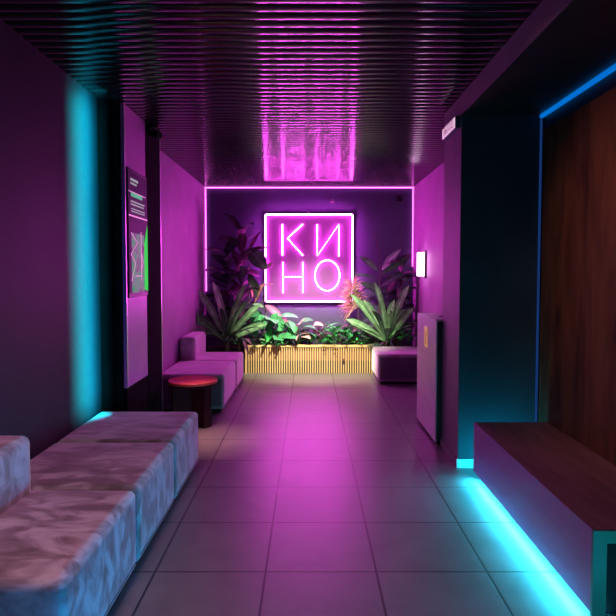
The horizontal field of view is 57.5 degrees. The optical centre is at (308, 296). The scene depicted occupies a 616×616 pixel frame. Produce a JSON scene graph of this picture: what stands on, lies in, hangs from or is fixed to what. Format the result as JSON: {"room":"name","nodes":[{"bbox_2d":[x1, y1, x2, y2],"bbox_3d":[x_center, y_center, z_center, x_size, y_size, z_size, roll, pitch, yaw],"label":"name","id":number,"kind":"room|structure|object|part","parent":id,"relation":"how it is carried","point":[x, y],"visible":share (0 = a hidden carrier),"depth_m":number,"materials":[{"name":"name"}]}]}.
{"room":"entertainment venue","nodes":[
{"label":"entertainment venue","id":0,"kind":"room"},
{"bbox_2d":[0,20,205,459],"bbox_3d":[-1.830,-0.066,3.576,0.140,3.070,11.950,0,3,0],"label":"wall","id":1,"kind":"structure","parent":0,"point":[50,328],"depth_m":3.91,"materials":[{"name":"paint"}]},
{"bbox_2d":[97,99,114,411],"bbox_3d":[-1.710,-0.112,4.735,0.100,3.060,0.030,0,3,0],"label":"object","id":2,"kind":"structure","parent":1,"relation":"attached to","point":[103,105],"depth_m":4.71,"materials":[{"name":"black paint"}]},
{"bbox_2d":[110,100,124,411],"bbox_3d":[-1.680,-0.114,4.785,0.160,3.060,0.070,0,3,0],"label":"trim","id":3,"kind":"structure","parent":1,"relation":"attached to","point":[114,104],"depth_m":4.75,"materials":[{"name":"black paint"}]},
{"bbox_2d":[120,102,147,387],"bbox_3d":[-1.667,-0.439,5.121,0.185,2.440,0.630,0,3,0],"label":"panel","id":4,"kind":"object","parent":1,"relation":"attached to","point":[134,125],"depth_m":5.04,"materials":[{"name":"paint"}]},
{"bbox_2d":[124,375,147,411],"bbox_3d":[-1.667,1.090,5.188,0.185,0.620,0.630,0,3,0],"label":"trim","id":5,"kind":"structure","parent":1,"relation":"attached to","point":[136,395],"depth_m":5.15,"materials":[{"name":"black paint"}]},
{"bbox_2d":[126,167,147,297],"bbox_3d":[-1.562,-0.564,5.120,0.026,1.130,0.560,0,3,0],"label":"poster","id":6,"kind":"object","parent":1,"relation":"attached to","point":[136,183],"visible":1,"depth_m":5.06,"materials":[{"name":"paper"}]},
{"bbox_2d":[131,233,144,292],"bbox_3d":[-1.554,-0.303,5.110,0.001,0.530,0.374,0,2,0],"label":"picture","id":7,"kind":"object","parent":6,"relation":"attached to","point":[137,239],"depth_m":5.10,"materials":[{"name":"grey"}]},
{"bbox_2d":[145,123,161,411],"bbox_3d":[-1.665,-0.154,5.699,0.190,3.060,0.500,0,3,0],"label":"trim","id":8,"kind":"structure","parent":1,"relation":"attached to","point":[151,144],"depth_m":5.66,"materials":[{"name":"black paint"}]},
{"bbox_2d":[205,188,206,290],"bbox_3d":[-1.744,-0.959,9.493,0.008,1.738,0.012,0,3,0],"label":"led line","id":9,"kind":"object","parent":1,"relation":"attached to","point":[205,188],"visible":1,"depth_m":9.47,"materials":[{"name":"pink plastic"}]},
{"bbox_2d":[123,103,127,387],"bbox_3d":[-1.571,-0.424,4.810,0.008,2.438,0.017,0,3,0],"label":"trim","id":10,"kind":"structure","parent":0,"point":[123,103],"depth_m":4.80,"materials":[{"name":"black metal"}]},
{"bbox_2d":[159,138,162,411],"bbox_3d":[-1.567,-0.164,5.945,0.008,3.058,0.017,0,3,0],"label":"trim","id":11,"kind":"structure","parent":0,"point":[159,138],"depth_m":5.94,"materials":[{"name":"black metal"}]},
{"bbox_2d":[0,0,541,185],"bbox_3d":[0.075,-1.645,3.507,3.950,0.108,12.150,0,3,0],"label":"ceiling","id":12,"kind":"structure","parent":0,"point":[237,92],"depth_m":4.04,"materials":[{"name":"black"}]},
{"bbox_2d":[149,125,161,137],"bbox_3d":[-1.513,-1.612,5.521,0.158,0.132,0.089,2,3,38],"label":"ceiling spotlight","id":13,"kind":"object","parent":12,"relation":"attached to","point":[155,134],"visible":1,"depth_m":5.50,"materials":[{"name":"black paint"}]},
{"bbox_2d":[205,186,413,345],"bbox_3d":[0.075,-0.329,9.595,3.950,3.070,0.100,0,3,0],"label":"wall","id":14,"kind":"structure","parent":0,"point":[376,210],"depth_m":9.51,"materials":[{"name":"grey paint"}]},
{"bbox_2d":[265,214,352,301],"bbox_3d":[0.000,-0.645,9.457,1.488,1.488,0.147,0,3,0],"label":"sign","id":15,"kind":"object","parent":14,"relation":"attached to","point":[311,255],"visible":0.97,"depth_m":9.42,"materials":[{"name":"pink plastic"}]},
{"bbox_2d":[205,187,413,187],"bbox_3d":[0.005,-1.836,9.457,3.520,0.011,0.016,0,3,0],"label":"led line","id":16,"kind":"object","parent":14,"relation":"attached to","point":[205,187],"visible":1,"depth_m":9.45,"materials":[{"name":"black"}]},
{"bbox_2d":[396,196,401,201],"bbox_3d":[1.515,-1.638,9.428,0.090,0.100,0.120,0,3,0],"label":"camera","id":17,"kind":"object","parent":14,"relation":"attached to","point":[398,198],"visible":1,"depth_m":9.37,"materials":[{"name":"black paint"}]},
{"bbox_2d":[106,373,589,615],"bbox_3d":[0.075,1.518,3.645,3.950,0.100,12.150,0,3,0],"label":"floor","id":18,"kind":"structure","parent":0,"point":[307,494],"depth_m":3.63,"materials":[{"name":"tile"}]},
{"bbox_2d":[0,436,136,615],"bbox_3d":[-1.335,1.128,2.560,0.830,0.773,0.916,0,3,0],"label":"module","id":19,"kind":"object","parent":18,"relation":"on","point":[63,553],"visible":1,"depth_m":2.52,"materials":[{"name":"fabric"}]},
{"bbox_3d":[-1.607,0.928,2.543,0.281,0.371,0.900,0,2,0],"label":"backrest","id":20,"kind":"part","parent":19,"relation":"part of","materials":[{"name":"fabric"}]},
{"bbox_3d":[-1.335,1.262,2.567,0.830,0.434,0.912,0,2,0],"label":"seat","id":21,"kind":"part","parent":19,"relation":"part of","materials":[{"name":"fabric"}]},
{"bbox_2d":[30,443,173,562],"bbox_3d":[-1.335,1.241,3.448,0.830,0.469,0.831,0,3,0],"label":"module","id":22,"kind":"object","parent":18,"relation":"on","point":[146,470],"visible":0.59,"depth_m":3.35,"materials":[{"name":"fabric"}]},
{"bbox_2d":[58,412,198,498],"bbox_3d":[-1.335,1.204,4.292,0.830,0.469,0.841,0,3,0],"label":"module","id":23,"kind":"object","parent":18,"relation":"on","point":[180,429],"visible":0.52,"depth_m":4.16,"materials":[{"name":"fabric"}]},
{"bbox_2d":[168,375,216,427],"bbox_3d":[-1.236,1.125,5.985,0.516,0.480,0.516,0,3,0],"label":"side table","id":24,"kind":"object","parent":18,"relation":"on","point":[191,393],"visible":0.96,"depth_m":5.87,"materials":[{"name":"wood"}]},
{"bbox_3d":[-1.352,1.155,5.932,0.195,0.424,0.100,-1,3,-25],"label":"leg","id":25,"kind":"part","parent":24,"relation":"part of","materials":[{"name":"black wood"}]},
{"bbox_3d":[-1.132,1.156,5.913,0.195,0.424,0.100,2,3,35],"label":"leg","id":26,"kind":"part","parent":24,"relation":"part of","materials":[{"name":"black wood"}]},
{"bbox_2d":[163,361,235,411],"bbox_3d":[-1.365,1.097,7.011,0.770,0.447,1.078,0,3,0],"label":"module","id":27,"kind":"object","parent":18,"relation":"on","point":[224,371],"visible":0.66,"depth_m":6.61,"materials":[{"name":"fabric"}]},
{"bbox_3d":[-1.367,1.106,6.476,0.705,0.305,0.008,0,2,0],"label":"panel","id":28,"kind":"part","parent":27,"relation":"part of","materials":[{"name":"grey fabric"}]},
{"bbox_2d":[180,331,243,389],"bbox_3d":[-1.360,0.903,7.958,0.780,0.751,0.811,0,3,0],"label":"module","id":29,"kind":"object","parent":18,"relation":"on","point":[193,344],"visible":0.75,"depth_m":7.69,"materials":[{"name":"fabric"}]},
{"bbox_3d":[-1.637,0.714,7.949,0.221,0.371,0.800,0,2,0],"label":"backrest","id":30,"kind":"part","parent":29,"relation":"part of","materials":[{"name":"fabric"}]},
{"bbox_3d":[-1.360,1.037,7.965,0.780,0.412,0.807,0,2,0],"label":"seat","id":31,"kind":"part","parent":29,"relation":"part of","materials":[{"name":"fabric"}]},
{"bbox_2d":[206,344,412,373],"bbox_3d":[0.005,0.994,9.284,3.500,0.455,0.627,0,3,0],"label":"planter","id":32,"kind":"object","parent":18,"relation":"on","point":[295,358],"visible":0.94,"depth_m":9.02,"materials":[{"name":"brown wood"}]},
{"bbox_2d":[204,239,241,319],"bbox_3d":[-1.415,-0.037,9.198,0.831,1.801,0.544,1,3,18],"label":"rubber plant","id":33,"kind":"object","parent":32,"relation":"on","point":[231,244],"visible":0.71,"depth_m":9.21,"materials":[{"name":"green plant"}]},
{"bbox_2d":[191,282,273,350],"bbox_3d":[-1.136,0.319,8.925,1.208,1.114,1.271,0,3,0],"label":"agave plant","id":34,"kind":"object","parent":32,"relation":"on","point":[229,322],"visible":0.85,"depth_m":8.86,"materials":[{"name":"green plant"}]},
{"bbox_3d":[-1.320,0.768,9.002,0.100,0.210,0.095,0,2,0],"label":"crown","id":35,"kind":"part","parent":34,"relation":"part of","materials":[{"name":"plant"}]},
{"bbox_2d":[206,326,258,348],"bbox_3d":[-1.230,0.674,9.095,0.920,0.434,0.675,0,3,0],"label":"leafy plant","id":36,"kind":"object","parent":32,"relation":"on","point":[220,332],"visible":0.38,"depth_m":8.91,"materials":[{"name":"green plant"}]},
{"bbox_2d":[223,329,251,352],"bbox_3d":[-1.129,0.703,8.912,0.463,0.374,0.123,0,3,0],"label":"plant","id":37,"kind":"object","parent":32,"relation":"in","point":[246,337],"visible":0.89,"depth_m":8.89,"materials":[{"name":"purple plant"}]},
{"bbox_2d":[216,213,264,345],"bbox_3d":[-1.137,-0.248,9.213,0.874,2.221,0.629,0,3,0],"label":"rubber plant","id":38,"kind":"object","parent":32,"relation":"on","point":[240,261],"visible":0.79,"depth_m":9.21,"materials":[{"name":"purple plant"}]},
{"bbox_2d":[232,338,254,350],"bbox_3d":[-1.066,0.767,9.023,0.385,0.253,0.234,0,3,0],"label":"leafy plant","id":39,"kind":"object","parent":32,"relation":"on","point":[234,342],"visible":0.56,"depth_m":9.02,"materials":[{"name":"green plant"}]},
{"bbox_3d":[-1.010,1.021,9.004,0.030,0.425,0.058,0,2,0],"label":"post","id":40,"kind":"part","parent":32,"relation":"part of","materials":[{"name":"yellow wood"}]},
{"bbox_2d":[229,231,273,343],"bbox_3d":[-0.938,-0.110,9.237,0.732,1.943,0.162,0,3,0],"label":"ficus plant","id":41,"kind":"object","parent":32,"relation":"on","point":[258,259],"visible":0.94,"depth_m":9.20,"materials":[{"name":"green plant"}]},
{"bbox_3d":[-0.906,0.039,9.295,0.217,1.642,0.058,0,2,0],"label":"stem","id":42,"kind":"part","parent":41,"relation":"part of","materials":[{"name":"green plant"}]},
{"bbox_2d":[227,310,297,344],"bbox_3d":[-0.747,0.524,9.005,1.154,0.707,0.586,0,3,0],"label":"calathea","id":43,"kind":"object","parent":32,"relation":"on","point":[275,321],"visible":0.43,"depth_m":9.10,"materials":[{"name":"green plant"}]},
{"bbox_2d":[253,303,283,317],"bbox_3d":[-0.647,0.483,9.225,0.547,0.760,0.126,0,3,4],"label":"leaf plant","id":44,"kind":"object","parent":32,"relation":"on","point":[270,308],"visible":0.58,"depth_m":9.19,"materials":[{"name":"pink plant"}]},
{"bbox_2d":[248,337,293,349],"bbox_3d":[-0.617,0.775,9.052,0.850,0.237,0.554,0,3,0],"label":"leafy plant","id":45,"kind":"object","parent":32,"relation":"on","point":[265,340],"visible":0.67,"depth_m":8.99,"materials":[{"name":"green plant"}]},
{"bbox_2d":[250,311,297,344],"bbox_3d":[-0.572,0.554,8.977,0.800,0.640,0.140,0,3,0],"label":"leaf plant","id":46,"kind":"object","parent":32,"relation":"on","point":[256,316],"visible":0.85,"depth_m":8.98,"materials":[{"name":"green plant"}]},
{"bbox_2d":[257,315,315,343],"bbox_3d":[-0.365,0.591,9.030,0.953,0.569,0.480,0,3,0],"label":"calathea","id":47,"kind":"object","parent":32,"relation":"on","point":[291,324],"visible":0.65,"depth_m":9.03,"materials":[{"name":"green plant"}]},
{"bbox_2d":[271,317,322,343],"bbox_3d":[-0.220,0.605,9.077,0.906,0.517,0.496,0,3,0],"label":"caladium","id":48,"kind":"object","parent":32,"relation":"on","point":[316,323],"visible":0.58,"depth_m":9.09,"materials":[{"name":"beige plant"}]},
{"bbox_2d":[298,333,324,344],"bbox_3d":[0.043,0.715,9.106,0.478,0.350,0.312,0,3,0],"label":"leafy plant","id":49,"kind":"object","parent":32,"relation":"on","point":[312,336],"visible":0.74,"depth_m":9.12,"materials":[{"name":"green plant"}]},
{"bbox_2d":[309,325,331,343],"bbox_3d":[0.210,0.664,9.150,0.435,0.447,0.262,0,3,-10],"label":"leafy plant","id":50,"kind":"object","parent":32,"relation":"on","point":[318,328],"visible":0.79,"depth_m":9.15,"materials":[{"name":"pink plant"}]},
{"bbox_2d":[299,322,353,344],"bbox_3d":[0.286,0.617,9.121,1.036,0.385,0.701,0,3,0],"label":"fern","id":51,"kind":"object","parent":32,"relation":"on","point":[323,335],"visible":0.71,"depth_m":9.08,"materials":[{"name":"green plant"}]},
{"bbox_2d":[323,325,349,344],"bbox_3d":[0.468,0.675,9.068,0.532,0.433,0.323,0,3,0],"label":"leafy plant","id":52,"kind":"object","parent":32,"relation":"on","point":[331,330],"visible":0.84,"depth_m":9.07,"materials":[{"name":"green plant"}]},
{"bbox_2d":[322,323,368,344],"bbox_3d":[0.662,0.619,9.192,0.964,0.376,0.678,0,3,0],"label":"fern","id":53,"kind":"object","parent":32,"relation":"on","point":[341,338],"visible":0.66,"depth_m":9.13,"materials":[{"name":"green plant"}]},
{"bbox_2d":[324,321,375,344],"bbox_3d":[0.686,0.617,9.100,0.870,0.429,0.457,0,3,-10],"label":"leaf plant","id":54,"kind":"object","parent":32,"relation":"on","point":[348,330],"visible":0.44,"depth_m":9.15,"materials":[{"name":"green plant"}]},
{"bbox_2d":[336,273,371,331],"bbox_3d":[0.761,0.237,9.265,0.630,1.248,0.389,0,3,0],"label":"plant","id":55,"kind":"object","parent":32,"relation":"on","point":[351,290],"visible":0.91,"depth_m":9.25,"materials":[{"name":"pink plant"}]},
{"bbox_2d":[336,322,381,344],"bbox_3d":[0.820,0.636,9.133,0.774,0.429,0.425,0,3,0],"label":"cordyline","id":56,"kind":"object","parent":32,"relation":"on","point":[368,335],"visible":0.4,"depth_m":9.20,"materials":[{"name":"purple plant"}]},
{"bbox_2d":[347,332,372,344],"bbox_3d":[0.818,0.729,9.071,0.450,0.326,0.315,1,3,24],"label":"leafy plant","id":57,"kind":"object","parent":32,"relation":"on","point":[356,333],"visible":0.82,"depth_m":9.06,"materials":[{"name":"green plant"}]},
{"bbox_2d":[350,335,386,347],"bbox_3d":[1.008,0.732,9.069,0.659,0.241,0.526,-1,3,-21],"label":"fern","id":58,"kind":"object","parent":32,"relation":"on","point":[359,335],"visible":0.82,"depth_m":9.06,"materials":[{"name":"green plant"}]},
{"bbox_2d":[346,282,416,346],"bbox_3d":[1.168,0.315,9.073,1.165,1.110,0.975,0,3,0],"label":"agave plant","id":59,"kind":"object","parent":32,"relation":"on","point":[385,326],"visible":0.97,"depth_m":8.95,"materials":[{"name":"green plant"}]},
{"bbox_2d":[370,338,398,346],"bbox_3d":[1.228,0.749,9.098,0.500,0.282,0.304,0,3,0],"label":"leafy plant","id":60,"kind":"object","parent":32,"relation":"on","point":[376,340],"visible":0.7,"depth_m":9.10,"materials":[{"name":"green plant"}]},
{"bbox_2d":[356,232,413,346],"bbox_3d":[1.219,-0.099,9.210,0.987,1.924,0.176,0,3,0],"label":"ficus plant","id":61,"kind":"object","parent":32,"relation":"on","point":[391,282],"visible":0.88,"depth_m":9.19,"materials":[{"name":"green plant"}]},
{"bbox_3d":[1.259,0.115,9.279,0.287,1.491,0.058,0,2,0],"label":"stem","id":62,"kind":"part","parent":61,"relation":"part of","materials":[{"name":"green plant"}]},
{"bbox_2d":[381,254,416,346],"bbox_3d":[1.441,0.088,9.189,0.617,1.553,0.587,0,3,0],"label":"rubber plant","id":63,"kind":"object","parent":32,"relation":"on","point":[404,258],"visible":0.59,"depth_m":9.18,"materials":[{"name":"green plant"}]},
{"bbox_2d":[385,326,416,346],"bbox_3d":[1.477,0.682,9.016,0.546,0.423,0.382,0,3,0],"label":"leafy plant","id":64,"kind":"object","parent":32,"relation":"on","point":[405,328],"visible":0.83,"depth_m":9.01,"materials":[{"name":"green plant"}]},
{"bbox_2d":[372,347,416,383],"bbox_3d":[1.380,1.030,8.535,0.769,0.447,0.868,0,3,0],"label":"module","id":65,"kind":"object","parent":18,"relation":"on","point":[390,365],"visible":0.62,"depth_m":8.11,"materials":[{"name":"fabric"}]},
{"bbox_3d":[1.380,1.035,8.105,0.700,0.305,0.008,0,2,0],"label":"panel","id":66,"kind":"part","parent":65,"relation":"part of","materials":[{"name":"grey fabric"}]},
{"bbox_2d":[417,313,442,444],"bbox_3d":[1.418,0.785,5.675,0.483,1.186,0.900,0,3,0],"label":"base cabinet","id":67,"kind":"object","parent":18,"relation":"on","point":[429,325],"visible":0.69,"depth_m":5.49,"materials":[{"name":"grey"}]},
{"bbox_3d":[1.420,0.206,5.649,0.480,0.015,0.900,0,2,0],"label":"panel","id":68,"kind":"part","parent":67,"relation":"part of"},
{"bbox_2d":[473,422,615,615],"bbox_3d":[1.571,1.248,3.466,0.568,0.455,1.843,0,3,0],"label":"bench","id":69,"kind":"object","parent":18,"relation":"on","point":[561,493],"visible":1,"depth_m":3.17,"materials":[{"name":"laminate"}]},
{"bbox_3d":[1.571,1.287,2.555,0.568,0.455,0.018,0,2,0],"label":"frame","id":70,"kind":"part","parent":69,"relation":"part of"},
{"bbox_3d":[1.571,1.300,2.589,0.508,0.427,0.010,0,2,0],"label":"panel","id":71,"kind":"part","parent":69,"relation":"part of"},
{"bbox_2d":[412,163,443,346],"bbox_3d":[1.910,-0.231,7.357,0.280,3.070,4.380,0,3,0],"label":"wall","id":72,"kind":"structure","parent":0,"point":[428,221],"depth_m":8.17,"materials":[{"name":"grey paint"}]},
{"bbox_2d":[412,221,412,265],"bbox_3d":[1.754,-1.169,9.484,0.008,1.318,0.012,0,3,0],"label":"led line","id":73,"kind":"object","parent":72,"relation":"attached to","point":[412,221],"visible":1,"depth_m":9.49,"materials":[{"name":"pink plastic"}]},
{"bbox_2d":[417,251,426,277],"bbox_3d":[1.711,-0.490,8.527,0.118,0.405,0.180,0,3,0],"label":"wall lamp","id":74,"kind":"object","parent":72,"relation":"attached to","point":[421,256],"visible":1,"depth_m":8.46,"materials":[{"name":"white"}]},
{"bbox_2d":[417,252,423,275],"bbox_3d":[1.696,-0.490,8.527,0.088,0.355,0.120,0,2,0],"label":"diffuser","id":75,"kind":"object","parent":74,"relation":"attached to","point":[420,256],"depth_m":8.47,"materials":[{"name":"white plastic"}]},
{"bbox_2d":[441,95,461,458],"bbox_3d":[1.643,-0.118,4.886,0.815,3.060,0.568,0,3,0],"label":"wall column","id":76,"kind":"structure","parent":0,"point":[453,145],"depth_m":4.86,"materials":[{"name":"paint"}]},
{"bbox_2d":[440,438,456,466],"bbox_3d":[1.229,1.373,4.948,0.012,0.075,0.574,0,3,0],"label":"baseboard","id":77,"kind":"structure","parent":76,"relation":"attached to","point":[449,453],"depth_m":4.92,"materials":[{"name":"paint"}]},
{"bbox_2d":[442,116,459,140],"bbox_3d":[1.212,-1.436,4.802,0.046,0.100,0.440,0,3,0],"label":"exit sign","id":78,"kind":"object","parent":76,"relation":"attached to","point":[453,125],"visible":1,"depth_m":4.72,"materials":[{"name":"white plastic"}]},
{"bbox_2d":[456,459,472,467],"bbox_3d":[1.546,1.386,4.655,0.647,0.075,0.012,0,3,0],"label":"baseboard","id":79,"kind":"structure","parent":76,"relation":"attached to","point":[460,463],"depth_m":4.65,"materials":[{"name":"white"}]},
{"bbox_2d":[458,115,543,458],"bbox_3d":[1.644,-0.026,4.602,0.812,2.900,0.006,0,3,0],"label":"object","id":80,"kind":"structure","parent":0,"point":[500,154],"depth_m":4.59,"materials":[{"name":"paint"}]},
{"bbox_2d":[538,70,615,421],"bbox_3d":[1.975,0.127,1.107,0.150,2.900,7.000,0,3,0],"label":"wall","id":81,"kind":"structure","parent":0,"point":[607,83],"depth_m":3.91,"materials":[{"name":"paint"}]},
{"bbox_2d":[462,0,571,113],"bbox_3d":[1.643,-1.402,1.041,0.815,0.160,7.002,0,3,0],"label":"trim","id":82,"kind":"structure","parent":81,"relation":"attached to","point":[546,11],"depth_m":3.35,"materials":[{"name":"paint"}]},
{"bbox_2d":[462,0,615,114],"bbox_3d":[1.644,-1.319,1.042,0.812,0.006,6.996,0,3,0],"label":"ceiling","id":83,"kind":"structure","parent":81,"relation":"attached to","point":[579,44],"depth_m":3.43,"materials":[{"name":"black paint"}]},
{"bbox_2d":[535,118,542,421],"bbox_3d":[1.875,-0.008,4.589,0.014,2.866,0.014,0,3,0],"label":"strip light","id":84,"kind":"object","parent":81,"relation":"attached to","point":[541,119],"visible":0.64,"depth_m":4.57,"materials":[{"name":"black"}]},
{"bbox_2d":[539,87,615,465],"bbox_3d":[1.880,0.150,1.958,0.040,2.720,5.100,0,3,0],"label":"wooden wall panel","id":85,"kind":"object","parent":81,"relation":"attached to","point":[577,370],"visible":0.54,"depth_m":3.83,"materials":[{"name":"brown wood"}]},
{"bbox_2d":[540,63,615,117],"bbox_3d":[1.877,-1.302,1.062,0.030,0.024,6.935,0,3,0],"label":"strip light","id":86,"kind":"object","parent":81,"relation":"attached to","point":[612,68],"visible":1,"depth_m":3.85,"materials":[{"name":"blue plastic"}]}
]}

